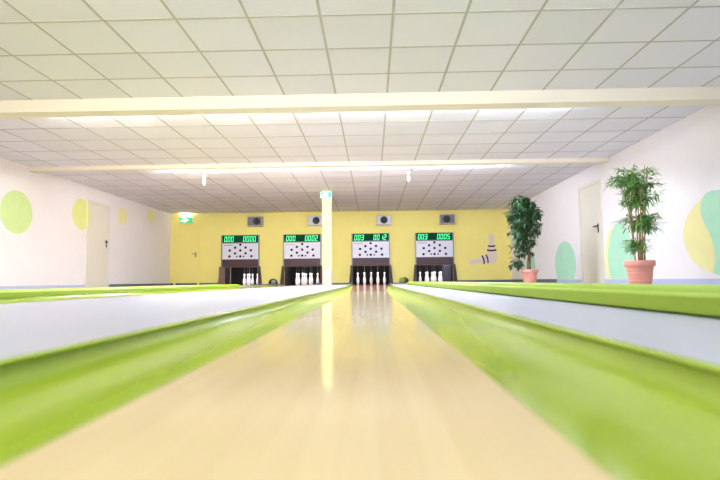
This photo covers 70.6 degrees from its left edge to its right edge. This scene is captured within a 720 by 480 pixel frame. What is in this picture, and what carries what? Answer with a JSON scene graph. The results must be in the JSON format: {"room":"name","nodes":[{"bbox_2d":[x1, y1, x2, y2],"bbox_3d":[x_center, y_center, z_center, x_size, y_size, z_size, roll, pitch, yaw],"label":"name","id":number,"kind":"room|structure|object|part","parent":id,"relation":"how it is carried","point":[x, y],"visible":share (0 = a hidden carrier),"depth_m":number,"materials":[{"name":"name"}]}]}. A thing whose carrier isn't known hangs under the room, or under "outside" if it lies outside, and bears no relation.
{"room":"sports facility","nodes":[
{"label":"sports facility","id":0,"kind":"room"},
{"bbox_2d":[0,157,170,285],"bbox_3d":[-6.555,-0.384,7.217,0.203,2.475,19.000,-1,-5,1],"label":"wall","id":1,"kind":"structure","parent":0,"point":[43,215],"depth_m":10.92,"materials":[{"name":"white paint"}]},
{"bbox_2d":[0,283,169,289],"bbox_3d":[-6.438,0.699,7.127,0.015,0.080,19.000,-1,-5,1],"label":"baseboard","id":2,"kind":"structure","parent":1,"relation":"attached to","point":[50,286],"depth_m":11.00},
{"bbox_2d":[84,199,109,287],"bbox_3d":[-6.301,0.119,12.243,0.070,2.055,0.990,-1,-5,1],"label":"door","id":3,"kind":"structure","parent":1,"relation":"in","point":[98,214],"depth_m":12.21,"materials":[{"name":"beige paint"}]},
{"bbox_2d":[170,209,511,284],"bbox_3d":[-0.674,0.311,16.625,11.500,2.475,0.150,-1,-5,1],"label":"wall","id":4,"kind":"structure","parent":0,"point":[471,229],"depth_m":16.56,"materials":[{"name":"yellow paint"}]},
{"bbox_2d":[179,216,192,222],"bbox_3d":[-5.716,-0.671,16.710,0.440,0.220,0.085,-1,-5,1],"label":"exit sign","id":5,"kind":"object","parent":4,"relation":"attached to","point":[183,219],"visible":1,"depth_m":16.68,"materials":[{"name":"green plastic"}]},
{"bbox_2d":[173,225,199,284],"bbox_3d":[-5.673,0.493,16.628,0.840,2.000,0.068,-1,-5,1],"label":"door","id":6,"kind":"structure","parent":4,"relation":"in","point":[186,237],"depth_m":16.64,"materials":[{"name":"yellow paint"}]},
{"bbox_2d":[170,283,217,285],"bbox_3d":[-5.385,1.446,16.565,1.625,0.085,0.020,-1,-5,1],"label":"baseboard","id":7,"kind":"structure","parent":4,"relation":"attached to","point":[171,284],"depth_m":16.56,"materials":[{"name":"stone"}]},
{"bbox_2d":[247,216,262,226],"bbox_3d":[-3.417,-0.603,16.589,0.480,0.310,0.203,-1,-5,1],"label":"wall speaker","id":8,"kind":"object","parent":4,"relation":"attached to","point":[253,221],"visible":1,"depth_m":16.50,"materials":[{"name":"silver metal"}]},
{"bbox_2d":[308,216,321,225],"bbox_3d":[-1.448,-0.623,16.542,0.480,0.310,0.203,-1,-5,1],"label":"wall speaker","id":9,"kind":"object","parent":4,"relation":"attached to","point":[312,220],"visible":0.93,"depth_m":16.46,"materials":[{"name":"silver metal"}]},
{"bbox_2d":[376,215,391,224],"bbox_3d":[0.777,-0.641,16.489,0.480,0.310,0.203,-1,-5,1],"label":"wall speaker","id":10,"kind":"object","parent":4,"relation":"attached to","point":[381,219],"visible":1,"depth_m":16.40,"materials":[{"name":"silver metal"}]},
{"bbox_2d":[439,214,454,224],"bbox_3d":[2.816,-0.667,16.440,0.480,0.310,0.203,-1,-5,1],"label":"wall speaker","id":11,"kind":"object","parent":4,"relation":"attached to","point":[444,219],"visible":1,"depth_m":16.35,"materials":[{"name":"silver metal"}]},
{"bbox_2d":[469,234,496,264],"bbox_3d":[3.969,0.307,16.432,0.902,0.993,0.007,-1,-5,1],"label":"mural","id":12,"kind":"object","parent":4,"relation":"attached to","point":[491,257],"visible":1,"depth_m":16.41,"materials":[{"name":"paint"}]},
{"bbox_2d":[457,280,511,281],"bbox_3d":[3.984,1.327,16.343,1.770,0.085,0.020,-1,-5,1],"label":"baseboard","id":13,"kind":"structure","parent":4,"relation":"attached to","point":[457,280],"depth_m":16.33,"materials":[{"name":"stone"}]},
{"bbox_2d":[0,0,719,213],"bbox_3d":[-0.921,-1.732,7.262,11.500,0.102,19.150,-1,-5,1],"label":"ceiling","id":14,"kind":"structure","parent":0,"point":[50,49],"depth_m":5.80,"materials":[{"name":"tile"}]},
{"bbox_2d":[29,157,608,171],"bbox_3d":[-0.858,-1.442,9.771,11.100,0.077,0.140,-1,-5,1],"label":"ceiling beam","id":15,"kind":"structure","parent":14,"relation":"attached to","point":[606,159],"depth_m":9.72,"materials":[{"name":"beige paint"}]},
{"bbox_2d":[0,86,719,117],"bbox_3d":[-0.943,-1.681,6.285,11.100,0.159,0.210,-1,-5,1],"label":"ceiling beam","id":16,"kind":"structure","parent":14,"relation":"attached to","point":[662,96],"depth_m":6.18,"materials":[{"name":"beige paint"}]},
{"bbox_2d":[0,282,719,364],"bbox_3d":[-0.875,0.826,7.833,11.500,0.180,20.700,-1,-5,1],"label":"floor","id":17,"kind":"structure","parent":0,"point":[30,327],"depth_m":1.39,"materials":[{"name":"plastic"}]},
{"bbox_2d":[0,279,277,297],"bbox_3d":[-2.866,0.646,7.701,0.650,0.200,17.710,-1,-5,1],"label":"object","id":18,"kind":"object","parent":17,"relation":"on","point":[47,291],"visible":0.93,"depth_m":5.07,"materials":[{"name":"plastic"}]},
{"bbox_2d":[0,285,299,303],"bbox_3d":[-2.067,0.844,8.388,1.158,0.109,19.150,-1,-5,1],"label":"lane","id":19,"kind":"object","parent":17,"relation":"on","point":[5,300],"visible":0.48,"depth_m":4.78,"materials":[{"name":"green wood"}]},
{"bbox_2d":[280,234,321,284],"bbox_3d":[-1.856,0.719,17.369,1.421,1.668,1.840,-1,-5,1],"label":"machine","id":20,"kind":"object","parent":19,"relation":"on","point":[299,250],"visible":0.91,"depth_m":16.54,"materials":[{"name":"metal"}]},
{"bbox_3d":[-1.876,0.729,16.515,1.188,0.249,0.059,-1,-5,1],"label":"hood panel","id":21,"kind":"part","parent":20,"relation":"part of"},
{"bbox_3d":[-1.881,0.330,16.542,1.254,1.025,0.069,-1,-5,1],"label":"panel frame","id":22,"kind":"part","parent":20,"relation":"part of","materials":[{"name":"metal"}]},
{"bbox_2d":[291,266,319,282],"bbox_3d":[-1.835,1.082,18.081,1.226,0.895,0.018,-1,-5,1],"label":"curtain","id":23,"kind":"object","parent":20,"relation":"hanging from","point":[299,269],"depth_m":18.07,"materials":[{"name":"black fabric"}]},
{"bbox_2d":[322,191,331,284],"bbox_3d":[-0.828,-0.049,12.819,0.234,2.364,0.234,-1,-5,1],"label":"column","id":24,"kind":"structure","parent":17,"relation":"on","point":[326,202],"depth_m":12.70,"materials":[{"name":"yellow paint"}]},
{"bbox_2d":[320,192,331,197],"bbox_3d":[-0.848,-1.126,12.750,0.290,0.156,0.062,-1,-5,1],"label":"exit sign","id":25,"kind":"object","parent":24,"relation":"attached to","point":[322,194],"visible":1,"depth_m":12.72,"materials":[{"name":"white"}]},
{"bbox_2d":[315,283,351,284],"bbox_3d":[-0.790,1.289,14.999,1.100,0.046,0.060,-1,-5,1],"label":"kerb","id":26,"kind":"object","parent":17,"relation":"on","point":[315,283],"visible":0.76,"depth_m":14.97,"materials":[{"name":"stone"}]},
{"bbox_2d":[0,284,719,479],"bbox_3d":[0.162,0.816,8.335,1.158,0.109,19.150,-1,-5,1],"label":"lane","id":27,"kind":"object","parent":17,"relation":"on","point":[356,381],"visible":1,"depth_m":0.53,"materials":[{"name":"brown wood"}]},
{"bbox_2d":[349,233,392,283],"bbox_3d":[0.373,0.690,17.316,1.421,1.668,1.840,-1,-5,1],"label":"machine","id":28,"kind":"object","parent":27,"relation":"on","point":[367,250],"visible":0.98,"depth_m":16.48,"materials":[{"name":"metal"}]},
{"bbox_3d":[0.348,0.302,16.490,1.254,1.025,0.069,-1,-5,1],"label":"panel frame","id":29,"kind":"part","parent":28,"relation":"part of","materials":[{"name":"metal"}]},
{"bbox_3d":[0.353,0.701,16.462,1.188,0.249,0.059,-1,-5,1],"label":"hood panel","id":30,"kind":"part","parent":28,"relation":"part of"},
{"bbox_2d":[354,265,388,282],"bbox_3d":[0.394,1.054,18.028,1.226,0.895,0.018,-1,-5,1],"label":"curtain","id":31,"kind":"object","parent":28,"relation":"hanging from","point":[374,269],"depth_m":18.01,"materials":[{"name":"black fabric"}]},
{"bbox_2d":[503,195,544,282],"bbox_3d":[3.248,-0.020,10.114,0.803,1.784,0.590,1,-5,-15],"label":"potted ficus","id":32,"kind":"object","parent":17,"relation":"on","point":[525,211],"visible":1,"depth_m":10.04,"materials":[{"name":"plant"}]},
{"bbox_2d":[404,277,719,317],"bbox_3d":[1.163,0.595,7.606,0.400,0.200,17.710,-1,-5,1],"label":"gutter","id":33,"kind":"object","parent":17,"relation":"on","point":[695,300],"visible":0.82,"depth_m":1.64,"materials":[{"name":"plastic"}]},
{"bbox_2d":[399,277,404,282],"bbox_3d":[1.357,1.292,16.280,0.200,0.200,0.200,-1,-5,1],"label":"ball","id":34,"kind":"object","parent":33,"relation":"on","point":[402,279],"visible":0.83,"depth_m":16.21,"materials":[{"name":"green plastic"}]},
{"bbox_2d":[604,163,669,283],"bbox_3d":[3.646,-0.228,6.699,0.769,1.642,0.790,1,-5,-24],"label":"bamboo","id":35,"kind":"object","parent":17,"relation":"on","point":[640,271],"visible":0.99,"depth_m":6.64,"materials":[{"name":"plant"}]},
{"bbox_3d":[-4.091,0.870,8.435,1.158,0.109,19.150,-1,-5,1],"label":"lane","id":36,"kind":"object","parent":17,"relation":"on","visible":0},
{"bbox_2d":[218,235,261,284],"bbox_3d":[-3.881,0.743,17.397,1.421,1.668,1.880,-1,-5,1],"label":"machine","id":37,"kind":"object","parent":36,"relation":"on","point":[238,252],"visible":0.93,"depth_m":16.58,"materials":[{"name":"metal"}]},
{"bbox_3d":[-4.471,1.173,16.453,0.193,0.590,0.039,-1,-5,1],"label":"panel","id":38,"kind":"part","parent":37,"relation":"part of","materials":[{"name":"brown wood"}]},
{"bbox_3d":[-3.901,0.755,16.563,1.188,0.249,0.059,-1,-5,1],"label":"hood panel","id":39,"kind":"part","parent":37,"relation":"part of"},
{"bbox_3d":[-3.905,0.356,16.590,1.254,1.025,0.069,-1,-5,1],"label":"panel frame","id":40,"kind":"part","parent":37,"relation":"part of","materials":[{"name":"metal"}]},
{"bbox_2d":[235,267,257,283],"bbox_3d":[-3.859,1.108,18.129,1.226,0.895,0.018,-1,-5,1],"label":"curtain","id":41,"kind":"object","parent":37,"relation":"hanging from","point":[253,270],"depth_m":18.12,"materials":[{"name":"black fabric"}]},
{"bbox_2d":[243,267,245,284],"bbox_3d":[-3.938,1.082,17.321,0.102,0.940,0.102,-1,-5,1],"label":"ninepin","id":42,"kind":"object","parent":36,"relation":"on","point":[244,279],"visible":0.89,"depth_m":17.27,"materials":[{"name":"white plastic"}]},
{"bbox_2d":[248,267,250,284],"bbox_3d":[-3.718,1.061,17.090,0.102,0.940,0.102,-1,-5,1],"label":"ninepin","id":43,"kind":"object","parent":36,"relation":"on","point":[249,279],"visible":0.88,"depth_m":17.04,"materials":[{"name":"white plastic"}]},
{"bbox_3d":[2.222,0.790,8.286,1.158,0.109,19.150,-1,-5,1],"label":"lane","id":44,"kind":"object","parent":17,"relation":"on","visible":0},
{"bbox_2d":[413,232,457,281],"bbox_3d":[2.432,0.664,17.268,1.421,1.668,1.840,-1,-5,1],"label":"machine","id":45,"kind":"object","parent":44,"relation":"on","point":[433,251],"visible":0.93,"depth_m":16.43,"materials":[{"name":"metal"}]},
{"bbox_2d":[417,265,442,281],"bbox_3d":[2.454,1.028,17.980,1.226,0.895,0.018,-1,-5,1],"label":"curtain","id":46,"kind":"object","parent":45,"relation":"hanging from","point":[437,268],"depth_m":17.97,"materials":[{"name":"black fabric"}]},
{"bbox_3d":[2.408,0.275,16.441,1.254,1.025,0.069,-1,-5,1],"label":"panel frame","id":47,"kind":"part","parent":45,"relation":"part of","materials":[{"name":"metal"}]},
{"bbox_3d":[2.412,0.675,16.414,1.188,0.249,0.059,-1,-5,1],"label":"hood panel","id":48,"kind":"part","parent":45,"relation":"part of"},
{"bbox_3d":[2.870,1.119,16.759,0.279,0.590,0.020,-1,-5,1],"label":"panel","id":49,"kind":"part","parent":45,"relation":"part of","materials":[{"name":"metal"}]},
{"bbox_2d":[521,269,537,282],"bbox_3d":[3.358,0.726,10.045,0.330,0.285,0.330,-1,-5,1],"label":"flower pot","id":50,"kind":"object","parent":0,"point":[529,275],"depth_m":9.93,"materials":[{"name":"ceramic"}]},
{"bbox_2d":[509,105,719,279],"bbox_3d":[4.737,-0.527,6.950,0.205,2.475,19.000,-1,-5,1],"label":"wall","id":51,"kind":"structure","parent":0,"point":[686,152],"depth_m":7.83,"materials":[{"name":"white paint"}]},
{"bbox_2d":[578,179,605,282],"bbox_3d":[4.694,-0.141,10.362,0.070,2.035,1.040,-1,-5,1],"label":"door","id":52,"kind":"structure","parent":51,"relation":"in","point":[589,195],"depth_m":10.31,"materials":[{"name":"beige paint"}]},
{"bbox_2d":[511,279,719,283],"bbox_3d":[4.643,0.553,6.866,0.015,0.090,19.000,-1,-5,1],"label":"baseboard","id":53,"kind":"structure","parent":51,"relation":"attached to","point":[655,281],"depth_m":7.96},
{"bbox_2d":[623,260,655,283],"bbox_3d":[3.664,0.431,6.649,0.374,0.320,0.374,-1,-5,1],"label":"flower pot","id":54,"kind":"object","parent":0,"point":[638,271],"depth_m":6.52,"materials":[{"name":"ceramic"}]}
]}

